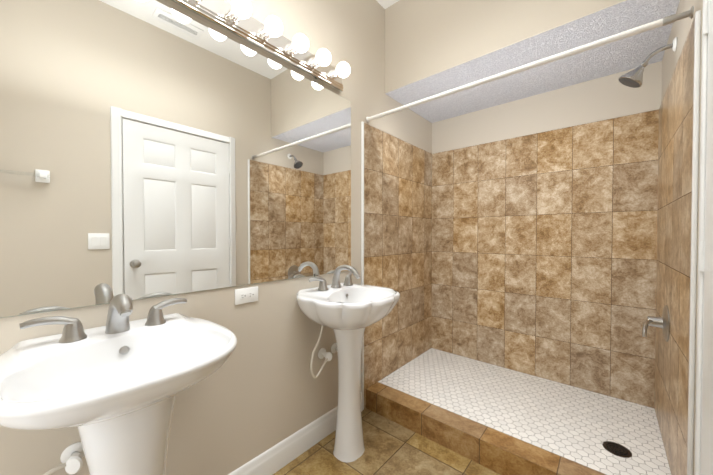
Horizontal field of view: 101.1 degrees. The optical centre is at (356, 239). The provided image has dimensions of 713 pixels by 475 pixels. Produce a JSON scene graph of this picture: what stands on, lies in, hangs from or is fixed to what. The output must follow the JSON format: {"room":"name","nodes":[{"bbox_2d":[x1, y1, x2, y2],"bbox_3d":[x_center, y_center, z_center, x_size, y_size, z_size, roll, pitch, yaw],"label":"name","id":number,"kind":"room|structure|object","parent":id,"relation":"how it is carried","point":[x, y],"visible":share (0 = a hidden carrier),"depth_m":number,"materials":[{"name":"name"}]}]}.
{"room":"bathroom","nodes":[
{"label":"bathroom","id":0,"kind":"room"},
{"bbox_2d":[0,0,431,474],"bbox_3d":[-0.369,-0.263,1.594,0.100,2.860,3.371,1,1,41],"label":"wall","id":1,"kind":"structure","parent":0,"point":[261,390],"depth_m":1.45,"materials":[{"name":"paint"}]},
{"bbox_2d":[0,0,350,317],"bbox_3d":[-0.515,-0.337,1.339,0.008,1.102,1.463,1,1,41],"label":"vanity mirror","id":2,"kind":"object","parent":1,"relation":"attached to","point":[151,148],"visible":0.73,"depth_m":1.07,"materials":[{"name":"silver mirror"}]},
{"bbox_2d":[235,286,257,304],"bbox_3d":[-0.507,0.257,1.358,0.008,0.070,0.115,1,1,41],"label":"duplex electrical outlet","id":3,"kind":"object","parent":1,"relation":"attached to","point":[245,295],"visible":1,"depth_m":1.35,"materials":[{"name":"white plastic"}]},
{"bbox_2d":[164,0,349,92],"bbox_3d":[-0.451,-0.959,1.293,0.152,0.120,1.225,1,1,41],"label":"sconce","id":4,"kind":"object","parent":1,"relation":"attached to","point":[235,19],"visible":1,"depth_m":1.35,"materials":[{"name":"silver metal"}]},
{"bbox_2d":[228,392,362,474],"bbox_3d":[-0.663,1.109,1.187,0.014,0.129,2.140,1,1,41],"label":"baseboard","id":5,"kind":"structure","parent":1,"relation":"attached to","point":[279,456],"depth_m":1.53,"materials":[{"name":"white wood"}]},
{"bbox_2d":[364,123,431,408],"bbox_3d":[0.378,0.179,2.381,0.010,1.952,1.013,1,1,41],"label":"wall tile","id":6,"kind":"structure","parent":1,"relation":"attached to","point":[398,214],"depth_m":2.31,"materials":[{"name":"brown tile"}]},
{"bbox_2d":[361,10,700,474],"bbox_3d":[0.605,0.190,1.504,1.500,1.956,0.018,1,1,41],"label":"trim","id":7,"kind":"structure","parent":1,"relation":"attached to","point":[694,219],"depth_m":1.01,"materials":[{"name":"white wood"}]},
{"bbox_2d":[273,408,499,474],"bbox_3d":[0.236,1.225,1.093,1.700,0.100,3.371,1,1,41],"label":"floor","id":8,"kind":"structure","parent":0,"point":[392,447],"depth_m":1.57,"materials":[{"name":"tile"}]},
{"bbox_2d":[0,294,236,474],"bbox_3d":[-0.639,0.671,0.834,0.500,1.014,0.548,1,1,41],"label":"sink","id":9,"kind":"object","parent":8,"relation":"on","point":[115,386],"visible":1,"depth_m":0.79,"materials":[{"name":"white ceramic"}]},
{"bbox_2d":[296,265,399,461],"bbox_3d":[-0.012,0.653,1.596,0.451,1.029,0.541,1,1,41],"label":"sink","id":10,"kind":"object","parent":8,"relation":"on","point":[347,311],"visible":1,"depth_m":1.56,"materials":[{"name":"white ceramic"}]},
{"bbox_2d":[366,348,670,474],"bbox_3d":[0.946,1.097,1.913,1.480,0.131,0.981,1,1,41],"label":"shower floor","id":11,"kind":"structure","parent":8,"relation":"on","point":[500,420],"depth_m":1.72,"materials":[{"name":"tile"}]},
{"bbox_2d":[602,441,631,457],"bbox_3d":[1.291,1.036,1.454,0.110,0.006,0.110,1,1,41],"label":"floor drain","id":12,"kind":"object","parent":11,"relation":"on","point":[616,449],"visible":1,"depth_m":1.45,"materials":[{"name":"brown metal"}]},
{"bbox_2d":[376,0,398,8],"bbox_3d":[0.236,-1.735,1.049,1.700,0.100,3.371,1,1,41],"label":"ceiling","id":13,"kind":"structure","parent":0,"point":[384,4],"depth_m":2.10,"materials":[{"name":"paint"}]},
{"bbox_2d":[385,0,679,122],"bbox_3d":[1.025,-1.390,1.966,1.499,0.617,0.758,1,1,41],"label":"soffit ceiling","id":14,"kind":"structure","parent":13,"relation":"attached to","point":[433,47],"depth_m":1.80,"materials":[{"name":"paint"}]},
{"bbox_2d":[432,61,661,153],"bbox_3d":[1.306,-0.274,2.308,1.500,2.860,0.100,1,1,41],"label":"wall","id":15,"kind":"structure","parent":0,"point":[603,98],"depth_m":2.12,"materials":[{"name":"paint"}]},
{"bbox_2d":[431,109,658,407],"bbox_3d":[1.270,0.180,2.274,1.480,1.952,0.010,1,1,41],"label":"wall tile","id":16,"kind":"structure","parent":15,"relation":"attached to","point":[544,255],"depth_m":2.12,"materials":[{"name":"brown tile"}]},
{"bbox_2d":[661,0,702,474],"bbox_3d":[0.842,-0.247,0.548,0.100,2.860,3.371,1,1,41],"label":"wall","id":17,"kind":"structure","parent":0,"point":[680,29],"depth_m":1.22,"materials":[{"name":"paint"}]},
{"bbox_2d":[366,6,693,121],"bbox_3d":[0.637,-0.817,1.526,1.478,0.038,0.038,1,1,41],"label":"curtain rod","id":18,"kind":"object","parent":17,"relation":"attached to","point":[670,19],"visible":1,"depth_m":1.30,"materials":[{"name":"white metal"}]},
{"bbox_2d":[618,37,676,87],"bbox_3d":[1.423,-0.856,1.444,0.201,0.185,0.106,1,1,41],"label":"shower head","id":19,"kind":"object","parent":17,"relation":"attached to","point":[633,78],"visible":1,"depth_m":1.44},
{"bbox_2d":[654,18,694,474],"bbox_3d":[1.505,0.194,1.407,0.010,1.952,1.013,1,1,41],"label":"wall tile","id":20,"kind":"structure","parent":17,"relation":"attached to","point":[674,234],"depth_m":1.27,"materials":[{"name":"brown tile"}]},
{"bbox_2d":[642,305,669,341],"bbox_3d":[1.469,0.409,1.450,0.095,0.176,0.234,1,1,41],"label":"shower valve","id":21,"kind":"object","parent":20,"relation":"attached to","point":[662,322],"visible":1,"depth_m":1.42,"materials":[{"name":"silver metal"}]},
{"bbox_2d":[694,0,712,474],"bbox_3d":[0.742,0.118,0.580,0.082,2.129,0.938,1,1,41],"label":"door","id":22,"kind":"structure","parent":17,"relation":"in","point":[704,421],"depth_m":0.85,"materials":[{"name":"white wood"}]}
]}

